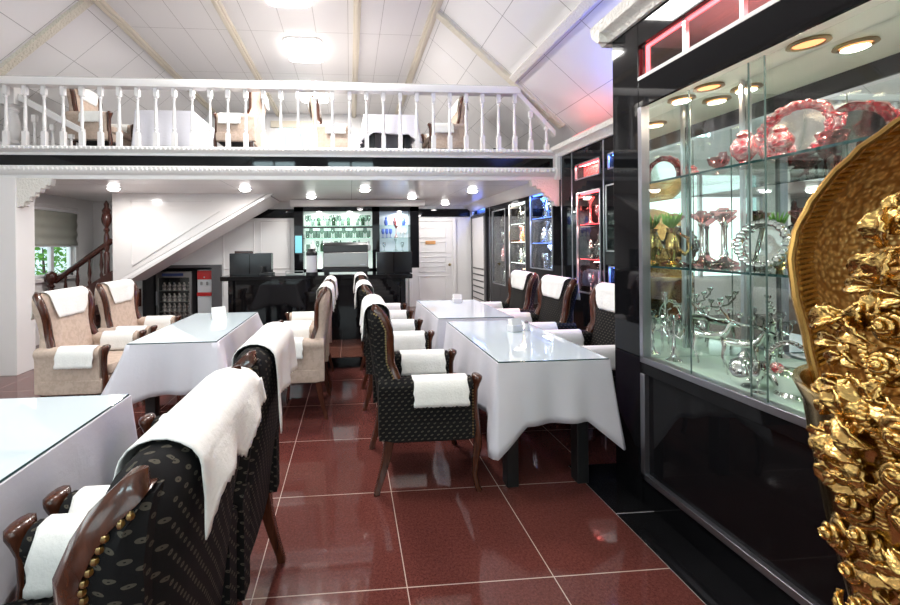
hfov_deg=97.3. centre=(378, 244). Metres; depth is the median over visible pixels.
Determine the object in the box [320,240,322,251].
bottle
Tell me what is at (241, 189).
recessed light
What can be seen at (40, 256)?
shrub
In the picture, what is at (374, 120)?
tablecloth
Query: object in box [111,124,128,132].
cover
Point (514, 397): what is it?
tablecloth
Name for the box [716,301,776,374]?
candleholder
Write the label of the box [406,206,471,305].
wall
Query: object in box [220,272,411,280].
countertop
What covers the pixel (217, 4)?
trim
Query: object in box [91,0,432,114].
ceiling
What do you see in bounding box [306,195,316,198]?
recessed light
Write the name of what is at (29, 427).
glass table cover
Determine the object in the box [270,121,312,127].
trim
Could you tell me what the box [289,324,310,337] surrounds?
cover
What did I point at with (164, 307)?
drink bottle
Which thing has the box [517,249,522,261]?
jar
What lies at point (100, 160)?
trim
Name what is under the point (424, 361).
cover
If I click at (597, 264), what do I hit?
candlestick
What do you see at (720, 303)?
candle cup
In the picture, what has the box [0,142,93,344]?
wall
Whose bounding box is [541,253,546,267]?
goblet
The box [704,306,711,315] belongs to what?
candle cup
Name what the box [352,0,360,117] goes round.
trim
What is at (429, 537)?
floor
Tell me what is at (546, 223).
candlestick
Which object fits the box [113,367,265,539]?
headrest cover
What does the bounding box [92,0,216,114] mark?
trim
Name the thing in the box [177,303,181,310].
drink bottle
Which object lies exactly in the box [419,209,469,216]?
trim
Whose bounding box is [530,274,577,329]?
armchair
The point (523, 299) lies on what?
armchair
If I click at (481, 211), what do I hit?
case
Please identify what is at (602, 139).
trim
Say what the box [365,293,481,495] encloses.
armchair
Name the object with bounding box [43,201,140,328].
stair railing
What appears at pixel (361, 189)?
recessed light
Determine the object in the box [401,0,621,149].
ceiling
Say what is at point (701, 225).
candlestick
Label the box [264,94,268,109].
headrest cover
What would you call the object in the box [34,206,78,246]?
roller blind
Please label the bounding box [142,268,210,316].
wall niche
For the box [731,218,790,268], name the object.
tray
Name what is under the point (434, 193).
ceiling
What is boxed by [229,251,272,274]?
screen
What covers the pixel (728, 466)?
display vitrine
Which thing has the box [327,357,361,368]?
trim
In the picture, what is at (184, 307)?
drink bottle
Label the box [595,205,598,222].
goblet
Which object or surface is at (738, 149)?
jar
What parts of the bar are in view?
shelf rail, backlit panel, cornice, dim backlit panel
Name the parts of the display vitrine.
cornice, white sill, metal frame, floor glass, door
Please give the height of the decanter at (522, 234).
0.250 m
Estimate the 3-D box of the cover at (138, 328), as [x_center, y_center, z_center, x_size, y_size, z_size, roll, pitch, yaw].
[-2.290,0.834,3.641,0.272,0.154,0.153,-1,0,-4]
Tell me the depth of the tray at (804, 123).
1.59 m
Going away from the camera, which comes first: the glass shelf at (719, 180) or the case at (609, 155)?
the glass shelf at (719, 180)
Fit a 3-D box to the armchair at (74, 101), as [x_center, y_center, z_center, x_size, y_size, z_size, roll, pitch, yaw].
[-3.531,-1.487,4.979,0.566,1.069,0.626,-1,0,-4]
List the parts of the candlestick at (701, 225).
stem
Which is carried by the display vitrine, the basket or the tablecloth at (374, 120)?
the basket
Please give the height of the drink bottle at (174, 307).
0.140 m
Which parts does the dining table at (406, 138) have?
leg, leg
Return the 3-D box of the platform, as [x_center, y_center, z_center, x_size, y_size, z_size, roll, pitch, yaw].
[-0.090,1.341,6.244,4.300,0.120,3.530,-1,0,-4]
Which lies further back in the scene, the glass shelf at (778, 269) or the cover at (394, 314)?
the cover at (394, 314)
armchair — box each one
[3,365,241,604]
[32,285,146,404]
[42,320,285,604]
[65,89,132,145]
[95,278,181,394]
[213,92,265,146]
[283,275,334,387]
[290,281,331,418]
[310,94,348,147]
[356,271,413,369]
[357,279,434,410]
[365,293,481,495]
[421,96,464,148]
[502,272,537,312]
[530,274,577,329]
[569,281,615,439]
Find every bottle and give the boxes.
[162,293,166,300]
[162,303,166,310]
[167,303,171,310]
[172,303,176,310]
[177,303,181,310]
[182,303,186,310]
[317,215,320,225]
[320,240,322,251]
[332,215,335,225]
[346,215,349,225]
[361,215,364,225]
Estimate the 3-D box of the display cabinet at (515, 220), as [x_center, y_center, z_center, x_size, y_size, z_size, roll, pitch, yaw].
[2.300,0.039,5.982,0.367,1.360,0.600,-1,0,-4]
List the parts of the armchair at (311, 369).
seat, armrest, wing trim, armrest, leg, backrest, leg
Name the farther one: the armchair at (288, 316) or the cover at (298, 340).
the armchair at (288, 316)
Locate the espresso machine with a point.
(337, 256)
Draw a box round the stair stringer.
[120,194,279,281]
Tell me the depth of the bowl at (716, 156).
1.84 m
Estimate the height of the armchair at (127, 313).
1.069 m
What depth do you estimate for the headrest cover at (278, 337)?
1.48 m
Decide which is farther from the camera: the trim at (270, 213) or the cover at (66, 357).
the trim at (270, 213)
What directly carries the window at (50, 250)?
in the wall at (85, 208)
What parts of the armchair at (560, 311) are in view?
armrest, wing trim, backrest, armrest, wing trim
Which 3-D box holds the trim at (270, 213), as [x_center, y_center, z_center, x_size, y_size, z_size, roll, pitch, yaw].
[-2.146,-0.560,7.049,1.350,0.160,0.030,-1,0,-4]
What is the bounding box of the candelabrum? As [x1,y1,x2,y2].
[660,313,684,363]
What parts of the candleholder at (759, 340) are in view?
leg, leg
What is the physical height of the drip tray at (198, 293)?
0.065 m
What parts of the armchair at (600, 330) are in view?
armrest, wing trim, backrest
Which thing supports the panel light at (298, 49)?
attached to the ceiling at (190, 36)
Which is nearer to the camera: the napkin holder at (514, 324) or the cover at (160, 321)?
the napkin holder at (514, 324)
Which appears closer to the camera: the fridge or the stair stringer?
the stair stringer
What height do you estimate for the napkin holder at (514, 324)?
0.100 m
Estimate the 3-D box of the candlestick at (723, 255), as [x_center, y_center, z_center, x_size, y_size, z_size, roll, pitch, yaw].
[1.631,-0.032,1.843,0.120,0.285,0.120,-1,0,-4]
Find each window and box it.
[35,247,72,278]
[276,128,313,147]
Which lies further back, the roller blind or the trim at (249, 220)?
the trim at (249, 220)
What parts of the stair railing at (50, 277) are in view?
newel post, handrail, newel post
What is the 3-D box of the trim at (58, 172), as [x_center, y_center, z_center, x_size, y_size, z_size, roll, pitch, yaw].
[-1.308,-0.830,4.519,7.060,0.145,0.117,-1,0,-4]
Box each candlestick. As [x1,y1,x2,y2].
[517,226,522,241]
[543,221,549,242]
[584,197,594,224]
[594,262,599,282]
[687,213,715,266]
[707,207,740,268]
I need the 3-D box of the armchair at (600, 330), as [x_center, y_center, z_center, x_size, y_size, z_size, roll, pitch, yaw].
[1.658,0.850,3.057,0.650,1.069,0.626,-1,0,-4]
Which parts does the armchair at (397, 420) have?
leg, backrest, nailhead trim, leg, wing trim, armrest, armrest, seat, leg, nailhead trim, leg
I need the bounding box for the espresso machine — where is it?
[322,242,368,273]
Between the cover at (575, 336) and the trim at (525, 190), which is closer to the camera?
the cover at (575, 336)
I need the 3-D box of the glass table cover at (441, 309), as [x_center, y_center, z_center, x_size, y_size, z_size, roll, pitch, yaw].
[0.829,0.648,4.000,0.680,0.006,1.100,-1,0,-4]
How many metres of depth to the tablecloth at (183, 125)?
4.92 m
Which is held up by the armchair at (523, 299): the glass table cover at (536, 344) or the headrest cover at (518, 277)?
the headrest cover at (518, 277)
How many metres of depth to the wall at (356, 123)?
8.32 m
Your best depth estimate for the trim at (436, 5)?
5.30 m
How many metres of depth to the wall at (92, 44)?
4.90 m
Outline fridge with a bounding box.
[156,270,197,319]
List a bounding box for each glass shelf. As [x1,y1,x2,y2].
[380,225,408,226]
[534,216,551,219]
[664,265,787,274]
[686,178,746,183]
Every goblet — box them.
[521,212,524,222]
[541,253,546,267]
[548,202,551,215]
[587,273,594,290]
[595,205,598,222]
[752,360,765,394]
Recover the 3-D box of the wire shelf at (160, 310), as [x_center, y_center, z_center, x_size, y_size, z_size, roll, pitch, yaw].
[-3.693,1.214,7.251,0.550,0.012,0.360,-1,0,-4]
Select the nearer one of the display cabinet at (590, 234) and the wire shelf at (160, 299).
the display cabinet at (590, 234)
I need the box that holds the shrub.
[35,247,66,274]
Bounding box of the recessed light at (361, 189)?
[359,188,370,191]
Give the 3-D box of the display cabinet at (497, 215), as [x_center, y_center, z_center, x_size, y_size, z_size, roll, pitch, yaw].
[2.246,0.039,6.725,0.367,1.280,0.590,-1,0,-4]
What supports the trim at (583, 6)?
attached to the ceiling at (573, 78)
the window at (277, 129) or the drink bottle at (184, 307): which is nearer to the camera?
the drink bottle at (184, 307)
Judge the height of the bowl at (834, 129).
0.078 m
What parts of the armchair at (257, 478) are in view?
leg, leg, armrest, armrest, wing trim, backrest, leg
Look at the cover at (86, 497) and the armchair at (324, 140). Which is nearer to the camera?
the cover at (86, 497)
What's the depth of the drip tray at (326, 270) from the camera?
5.35 m
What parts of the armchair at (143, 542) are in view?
leg, wing trim, nailhead trim, armrest, backrest, wing trim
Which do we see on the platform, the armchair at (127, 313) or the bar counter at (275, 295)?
the bar counter at (275, 295)
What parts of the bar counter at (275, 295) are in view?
corner post, corner post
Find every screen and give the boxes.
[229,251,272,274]
[294,235,302,253]
[376,251,411,272]
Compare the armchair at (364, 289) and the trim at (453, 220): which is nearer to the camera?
the armchair at (364, 289)
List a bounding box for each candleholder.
[688,296,740,366]
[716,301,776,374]
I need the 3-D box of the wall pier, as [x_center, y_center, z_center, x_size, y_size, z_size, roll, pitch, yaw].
[-4.406,0.351,4.382,0.840,2.180,0.260,-1,0,-4]
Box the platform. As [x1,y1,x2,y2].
[329,306,415,357]
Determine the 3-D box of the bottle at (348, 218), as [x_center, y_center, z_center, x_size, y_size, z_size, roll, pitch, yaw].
[-0.539,-0.443,7.025,0.068,0.201,0.067,-1,0,-4]
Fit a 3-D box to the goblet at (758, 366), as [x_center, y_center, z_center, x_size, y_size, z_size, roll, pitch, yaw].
[1.554,0.542,1.596,0.048,0.128,0.047,-1,0,-4]
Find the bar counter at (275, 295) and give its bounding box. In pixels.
[220,272,411,339]
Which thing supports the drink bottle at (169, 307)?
in the fridge
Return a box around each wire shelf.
[160,288,188,290]
[160,299,188,301]
[160,310,188,311]
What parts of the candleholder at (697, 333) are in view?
leg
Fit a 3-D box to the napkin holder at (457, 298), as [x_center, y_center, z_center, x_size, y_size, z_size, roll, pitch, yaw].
[0.875,0.594,4.324,0.100,0.100,0.060,-1,0,-4]
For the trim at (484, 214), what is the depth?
7.34 m
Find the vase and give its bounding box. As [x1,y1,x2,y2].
[661,212,691,266]
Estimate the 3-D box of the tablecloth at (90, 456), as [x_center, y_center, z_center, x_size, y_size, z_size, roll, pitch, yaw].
[-1.427,0.947,1.029,0.891,0.546,1.508,-1,0,-4]
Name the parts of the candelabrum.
stem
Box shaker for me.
[524,321,528,330]
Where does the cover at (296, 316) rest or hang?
on the armchair at (288, 316)
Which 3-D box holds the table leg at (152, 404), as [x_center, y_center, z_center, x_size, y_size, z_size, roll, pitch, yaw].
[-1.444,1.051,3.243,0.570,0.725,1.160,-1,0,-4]
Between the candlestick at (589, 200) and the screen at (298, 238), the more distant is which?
the screen at (298, 238)
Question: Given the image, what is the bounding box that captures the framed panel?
[605,183,613,251]
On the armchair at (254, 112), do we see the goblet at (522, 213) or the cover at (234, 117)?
the cover at (234, 117)
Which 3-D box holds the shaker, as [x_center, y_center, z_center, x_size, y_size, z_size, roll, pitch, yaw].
[1.107,0.605,2.917,0.036,0.074,0.036,-1,0,-4]
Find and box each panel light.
[266,0,312,7]
[283,37,323,62]
[300,93,328,102]
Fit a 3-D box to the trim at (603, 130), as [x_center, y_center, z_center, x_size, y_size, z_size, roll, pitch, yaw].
[2.258,-1.126,3.563,0.160,0.130,2.380,-1,0,-4]
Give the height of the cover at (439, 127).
0.154 m
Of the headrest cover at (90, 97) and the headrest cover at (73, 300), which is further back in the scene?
the headrest cover at (90, 97)
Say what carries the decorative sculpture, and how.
on the floor
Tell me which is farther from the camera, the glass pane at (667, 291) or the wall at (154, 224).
the wall at (154, 224)
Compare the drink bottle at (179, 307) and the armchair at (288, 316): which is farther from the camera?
the drink bottle at (179, 307)
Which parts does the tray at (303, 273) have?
tray plate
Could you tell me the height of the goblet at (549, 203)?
0.200 m
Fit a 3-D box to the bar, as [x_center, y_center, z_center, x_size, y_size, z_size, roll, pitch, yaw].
[-0.351,0.248,7.008,2.370,2.070,0.370,-1,0,-4]
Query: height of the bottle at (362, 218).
0.201 m
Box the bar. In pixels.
[290,200,424,302]
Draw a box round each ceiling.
[43,180,528,205]
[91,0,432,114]
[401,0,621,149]
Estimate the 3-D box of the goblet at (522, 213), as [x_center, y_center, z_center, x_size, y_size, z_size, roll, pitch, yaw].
[2.312,-0.426,6.224,0.075,0.200,0.073,-1,0,-4]
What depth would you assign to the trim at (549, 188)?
4.75 m
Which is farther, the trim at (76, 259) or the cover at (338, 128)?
the trim at (76, 259)
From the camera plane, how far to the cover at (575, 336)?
3.26 m
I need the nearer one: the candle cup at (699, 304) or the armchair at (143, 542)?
the armchair at (143, 542)
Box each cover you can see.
[0,394,128,482]
[22,512,87,599]
[31,286,88,319]
[53,345,100,369]
[65,89,97,106]
[68,485,109,512]
[78,111,105,121]
[94,279,133,304]
[100,330,137,349]
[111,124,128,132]
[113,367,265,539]
[115,325,148,330]
[127,312,256,344]
[144,315,173,330]
[218,113,241,123]
[232,322,297,432]
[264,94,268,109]
[284,320,312,324]
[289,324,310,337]
[291,311,313,320]
[294,337,303,358]
[308,97,320,119]
[316,281,335,311]
[323,275,337,299]
[326,124,345,133]
[353,272,367,292]
[354,280,373,307]
[359,294,391,340]
[385,303,400,309]
[389,310,406,318]
[391,319,414,330]
[393,331,425,350]
[399,349,446,375]
[411,373,469,407]
[417,300,512,318]
[435,123,453,132]
[447,320,608,362]
[451,96,468,117]
[481,302,502,308]
[497,308,519,312]
[506,312,531,321]
[511,270,538,289]
[528,322,557,329]
[541,275,580,299]
[545,329,583,345]
[582,345,614,369]
[595,282,614,312]
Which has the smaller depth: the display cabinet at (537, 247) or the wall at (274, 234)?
the display cabinet at (537, 247)
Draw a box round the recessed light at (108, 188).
[106,187,121,190]
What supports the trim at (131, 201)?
attached to the wall at (154, 224)
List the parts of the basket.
handle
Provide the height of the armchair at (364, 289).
1.069 m
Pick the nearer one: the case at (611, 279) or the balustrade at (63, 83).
the case at (611, 279)
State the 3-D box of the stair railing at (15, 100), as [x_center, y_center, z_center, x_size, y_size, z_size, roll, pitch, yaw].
[-3.868,-1.449,4.513,0.875,1.000,0.190,-1,0,-4]
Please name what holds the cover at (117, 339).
on the armchair at (78, 329)
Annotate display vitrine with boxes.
[590,0,899,604]
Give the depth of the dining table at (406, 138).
5.27 m
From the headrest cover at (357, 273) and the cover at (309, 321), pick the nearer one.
the cover at (309, 321)
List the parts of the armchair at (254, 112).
leg, seat, armrest, wing trim, backrest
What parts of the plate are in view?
handle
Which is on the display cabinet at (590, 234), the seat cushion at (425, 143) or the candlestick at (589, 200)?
the candlestick at (589, 200)
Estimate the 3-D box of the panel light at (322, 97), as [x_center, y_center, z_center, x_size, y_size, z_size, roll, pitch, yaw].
[-1.192,-2.764,7.234,0.530,0.050,0.651,-1,0,-4]
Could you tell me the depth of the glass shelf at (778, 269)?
1.76 m
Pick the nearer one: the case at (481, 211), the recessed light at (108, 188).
the recessed light at (108, 188)
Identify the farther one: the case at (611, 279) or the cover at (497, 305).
the cover at (497, 305)
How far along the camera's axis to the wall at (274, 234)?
7.03 m
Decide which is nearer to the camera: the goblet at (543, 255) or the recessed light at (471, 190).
the goblet at (543, 255)
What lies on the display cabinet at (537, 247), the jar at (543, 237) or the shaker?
the jar at (543, 237)
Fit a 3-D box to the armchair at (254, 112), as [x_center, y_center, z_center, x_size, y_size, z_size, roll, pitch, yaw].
[-1.781,-1.503,5.106,0.566,1.069,0.626,-1,0,-4]
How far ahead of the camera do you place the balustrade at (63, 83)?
4.48 m
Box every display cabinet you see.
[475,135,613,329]
[492,208,505,285]
[508,201,525,275]
[529,193,552,270]
[576,188,600,293]
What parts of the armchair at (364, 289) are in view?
backrest, leg, wing trim, leg, armrest, armrest, leg, leg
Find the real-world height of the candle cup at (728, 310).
0.044 m
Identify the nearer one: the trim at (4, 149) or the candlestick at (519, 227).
the trim at (4, 149)
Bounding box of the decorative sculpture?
[786,116,899,604]
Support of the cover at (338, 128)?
on the armchair at (324, 140)
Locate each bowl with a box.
[706,156,730,174]
[763,366,802,402]
[815,129,850,154]
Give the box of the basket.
[763,340,803,402]
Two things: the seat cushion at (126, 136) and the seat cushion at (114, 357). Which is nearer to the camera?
the seat cushion at (114, 357)
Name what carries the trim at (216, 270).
attached to the wall at (274, 234)
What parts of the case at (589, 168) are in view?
panel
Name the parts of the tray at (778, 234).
handle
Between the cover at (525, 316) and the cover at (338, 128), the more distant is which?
the cover at (338, 128)
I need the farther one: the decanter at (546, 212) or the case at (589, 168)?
the decanter at (546, 212)
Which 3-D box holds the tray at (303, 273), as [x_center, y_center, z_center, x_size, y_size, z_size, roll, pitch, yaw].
[-1.137,0.382,5.349,0.240,0.058,0.165,-1,0,-4]
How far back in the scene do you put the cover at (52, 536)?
1.00 m
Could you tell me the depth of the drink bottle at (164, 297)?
7.10 m
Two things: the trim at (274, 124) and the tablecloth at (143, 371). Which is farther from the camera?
the trim at (274, 124)
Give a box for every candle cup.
[696,302,702,310]
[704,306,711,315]
[715,309,721,317]
[716,301,723,310]
[725,308,732,317]
[735,312,743,322]
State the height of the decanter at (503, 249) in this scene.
0.265 m
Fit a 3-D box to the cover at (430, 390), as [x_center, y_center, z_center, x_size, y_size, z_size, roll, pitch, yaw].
[0.342,0.809,2.198,0.313,0.154,0.153,-1,0,-4]
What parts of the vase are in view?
curled handle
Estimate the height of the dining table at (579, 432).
0.725 m
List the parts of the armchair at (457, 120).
leg, seat, armrest, backrest, wing trim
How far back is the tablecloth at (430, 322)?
3.46 m
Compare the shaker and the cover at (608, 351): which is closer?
the cover at (608, 351)
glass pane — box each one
[645,92,714,357]
[713,14,899,367]
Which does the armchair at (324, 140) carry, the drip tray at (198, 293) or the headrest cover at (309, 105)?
the headrest cover at (309, 105)
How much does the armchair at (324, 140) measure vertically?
1.069 m
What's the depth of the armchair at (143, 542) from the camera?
0.61 m
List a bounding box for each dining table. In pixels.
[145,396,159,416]
[369,133,409,148]
[503,422,588,487]
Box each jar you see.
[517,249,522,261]
[540,228,547,242]
[729,130,759,169]
[767,125,795,160]
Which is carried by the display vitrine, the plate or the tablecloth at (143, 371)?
the plate
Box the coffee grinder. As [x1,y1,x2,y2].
[306,248,317,274]
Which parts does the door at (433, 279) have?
plate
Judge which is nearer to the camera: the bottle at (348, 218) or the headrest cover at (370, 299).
the headrest cover at (370, 299)
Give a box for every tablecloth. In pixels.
[0,395,137,604]
[101,313,262,403]
[131,110,213,146]
[359,114,422,148]
[414,301,513,348]
[443,323,625,460]
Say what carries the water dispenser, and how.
on the floor
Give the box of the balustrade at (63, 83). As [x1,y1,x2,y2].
[0,75,554,149]
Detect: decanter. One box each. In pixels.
[501,245,504,260]
[521,226,524,240]
[543,200,549,216]
[548,223,551,242]
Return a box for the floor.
[0,345,759,604]
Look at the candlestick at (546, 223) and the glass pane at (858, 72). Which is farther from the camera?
the candlestick at (546, 223)
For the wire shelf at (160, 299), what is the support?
attached to the fridge
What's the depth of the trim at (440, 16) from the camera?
4.67 m
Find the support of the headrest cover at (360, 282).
on the armchair at (364, 289)
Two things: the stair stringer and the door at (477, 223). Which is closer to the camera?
the stair stringer
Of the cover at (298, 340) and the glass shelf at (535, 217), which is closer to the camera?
the cover at (298, 340)
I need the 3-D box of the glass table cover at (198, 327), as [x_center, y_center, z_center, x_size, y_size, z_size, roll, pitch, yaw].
[-1.447,0.669,3.243,0.590,0.006,1.180,-1,0,-4]
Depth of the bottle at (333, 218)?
6.99 m
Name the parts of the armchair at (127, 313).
wing trim, backrest, armrest, wing trim, leg, armrest, leg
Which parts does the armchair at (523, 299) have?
armrest, wing trim, backrest, armrest, wing trim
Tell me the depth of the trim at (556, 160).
4.72 m
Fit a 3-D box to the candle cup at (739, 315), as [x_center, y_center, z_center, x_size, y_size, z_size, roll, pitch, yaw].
[1.655,0.335,1.788,0.030,0.044,0.028,-1,0,44]
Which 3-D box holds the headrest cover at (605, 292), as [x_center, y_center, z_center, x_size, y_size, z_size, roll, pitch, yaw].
[1.917,0.423,3.076,0.183,0.213,0.442,-1,0,-4]
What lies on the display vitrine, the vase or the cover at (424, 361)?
the vase
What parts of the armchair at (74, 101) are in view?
wing trim, backrest, armrest, seat, leg, armrest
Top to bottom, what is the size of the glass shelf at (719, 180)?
0.008 m
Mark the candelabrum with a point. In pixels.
(673, 358)
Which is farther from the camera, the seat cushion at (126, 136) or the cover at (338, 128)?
the cover at (338, 128)
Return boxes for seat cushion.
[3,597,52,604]
[107,351,122,373]
[111,127,131,140]
[422,137,428,148]
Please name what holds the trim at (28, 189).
attached to the wall pier
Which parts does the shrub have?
stem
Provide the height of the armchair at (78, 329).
1.069 m
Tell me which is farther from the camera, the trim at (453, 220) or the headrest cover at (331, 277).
the trim at (453, 220)
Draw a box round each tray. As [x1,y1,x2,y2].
[197,292,211,295]
[286,271,304,274]
[322,267,368,273]
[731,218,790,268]
[767,108,825,152]
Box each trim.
[0,0,93,74]
[0,145,554,158]
[0,155,552,167]
[0,165,558,180]
[17,178,55,207]
[34,203,80,282]
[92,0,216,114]
[129,194,272,278]
[130,200,218,265]
[167,265,221,306]
[210,0,278,116]
[223,220,290,295]
[254,209,293,217]
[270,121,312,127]
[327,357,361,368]
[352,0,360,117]
[394,0,442,114]
[409,218,456,306]
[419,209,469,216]
[436,11,564,128]
[464,183,538,211]
[471,213,486,301]
[489,139,604,321]
[509,0,597,82]
[529,179,558,206]
[550,118,612,156]
[553,154,560,179]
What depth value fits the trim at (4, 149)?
4.50 m
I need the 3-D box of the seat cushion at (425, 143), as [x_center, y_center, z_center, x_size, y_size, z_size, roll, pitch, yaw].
[0.870,-1.457,5.579,0.426,0.097,0.430,-1,0,-4]
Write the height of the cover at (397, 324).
0.154 m
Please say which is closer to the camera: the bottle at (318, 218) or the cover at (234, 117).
the cover at (234, 117)
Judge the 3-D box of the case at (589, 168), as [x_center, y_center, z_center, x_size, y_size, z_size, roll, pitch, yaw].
[2.291,-0.811,4.197,0.107,0.180,0.440,-1,0,-4]
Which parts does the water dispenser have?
red panel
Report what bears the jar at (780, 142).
on the display vitrine
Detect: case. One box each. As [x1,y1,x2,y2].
[472,208,484,215]
[575,156,599,180]
[607,152,612,169]
[608,266,614,283]
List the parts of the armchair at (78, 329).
wing trim, armrest, backrest, seat, wing trim, leg, armrest, leg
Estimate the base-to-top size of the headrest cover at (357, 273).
0.213 m
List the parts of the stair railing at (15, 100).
newel post, raking rail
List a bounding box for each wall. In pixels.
[0,0,208,145]
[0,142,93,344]
[93,202,293,316]
[112,194,265,280]
[203,113,421,148]
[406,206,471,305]
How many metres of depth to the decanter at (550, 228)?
5.16 m
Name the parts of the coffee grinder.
black lid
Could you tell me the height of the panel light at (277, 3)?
0.050 m
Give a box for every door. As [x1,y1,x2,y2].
[412,221,452,306]
[472,217,483,301]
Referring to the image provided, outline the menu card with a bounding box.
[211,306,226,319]
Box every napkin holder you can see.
[452,294,461,302]
[507,317,522,331]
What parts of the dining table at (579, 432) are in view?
leg, leg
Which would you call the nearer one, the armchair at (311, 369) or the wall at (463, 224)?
the armchair at (311, 369)
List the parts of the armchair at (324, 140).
wing trim, armrest, seat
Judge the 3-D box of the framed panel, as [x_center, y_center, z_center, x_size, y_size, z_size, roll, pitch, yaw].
[2.273,-0.261,3.704,0.022,0.660,0.320,-1,0,-4]
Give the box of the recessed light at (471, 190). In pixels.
[466,189,478,192]
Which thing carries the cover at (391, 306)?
on the armchair at (410, 312)
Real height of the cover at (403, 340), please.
0.154 m
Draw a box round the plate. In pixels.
[752,99,847,163]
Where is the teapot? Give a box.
[727,351,761,386]
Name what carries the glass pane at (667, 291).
attached to the display vitrine
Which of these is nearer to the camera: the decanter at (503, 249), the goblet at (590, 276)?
the goblet at (590, 276)
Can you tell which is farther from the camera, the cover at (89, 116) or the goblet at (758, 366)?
the cover at (89, 116)
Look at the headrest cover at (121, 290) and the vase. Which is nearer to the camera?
the vase
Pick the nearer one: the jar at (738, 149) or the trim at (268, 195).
the jar at (738, 149)
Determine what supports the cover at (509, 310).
on the armchair at (523, 299)
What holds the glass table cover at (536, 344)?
on the tablecloth at (514, 397)
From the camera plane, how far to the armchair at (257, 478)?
1.31 m
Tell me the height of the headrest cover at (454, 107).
0.213 m
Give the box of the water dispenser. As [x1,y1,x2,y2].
[197,269,211,312]
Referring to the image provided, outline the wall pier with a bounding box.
[0,177,35,375]
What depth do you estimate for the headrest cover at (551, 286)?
3.89 m
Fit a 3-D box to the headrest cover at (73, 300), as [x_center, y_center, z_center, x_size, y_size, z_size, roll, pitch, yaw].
[-2.558,0.465,3.163,0.159,0.213,0.442,-1,0,-4]
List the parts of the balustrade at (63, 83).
handrail, raking rail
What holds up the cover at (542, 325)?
on the armchair at (560, 311)
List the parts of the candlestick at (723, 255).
stem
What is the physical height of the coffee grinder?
0.360 m
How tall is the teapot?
0.145 m
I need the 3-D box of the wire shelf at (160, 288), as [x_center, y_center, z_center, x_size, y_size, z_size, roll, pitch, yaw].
[-3.697,0.834,7.251,0.550,0.012,0.360,-1,0,-4]
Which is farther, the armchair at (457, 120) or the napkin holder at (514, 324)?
the armchair at (457, 120)
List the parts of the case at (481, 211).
panel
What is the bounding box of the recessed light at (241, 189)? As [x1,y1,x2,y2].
[238,188,251,191]
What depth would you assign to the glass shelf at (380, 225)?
7.11 m
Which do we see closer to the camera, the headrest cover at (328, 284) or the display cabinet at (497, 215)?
the headrest cover at (328, 284)
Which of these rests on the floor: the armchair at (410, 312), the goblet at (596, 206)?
the armchair at (410, 312)
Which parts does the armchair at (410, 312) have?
leg, leg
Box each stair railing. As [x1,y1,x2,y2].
[0,87,85,145]
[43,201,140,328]
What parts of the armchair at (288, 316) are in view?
leg, armrest, armrest, leg, backrest, leg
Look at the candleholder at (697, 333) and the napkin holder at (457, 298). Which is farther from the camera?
the napkin holder at (457, 298)
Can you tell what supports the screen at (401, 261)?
on the bar counter at (275, 295)

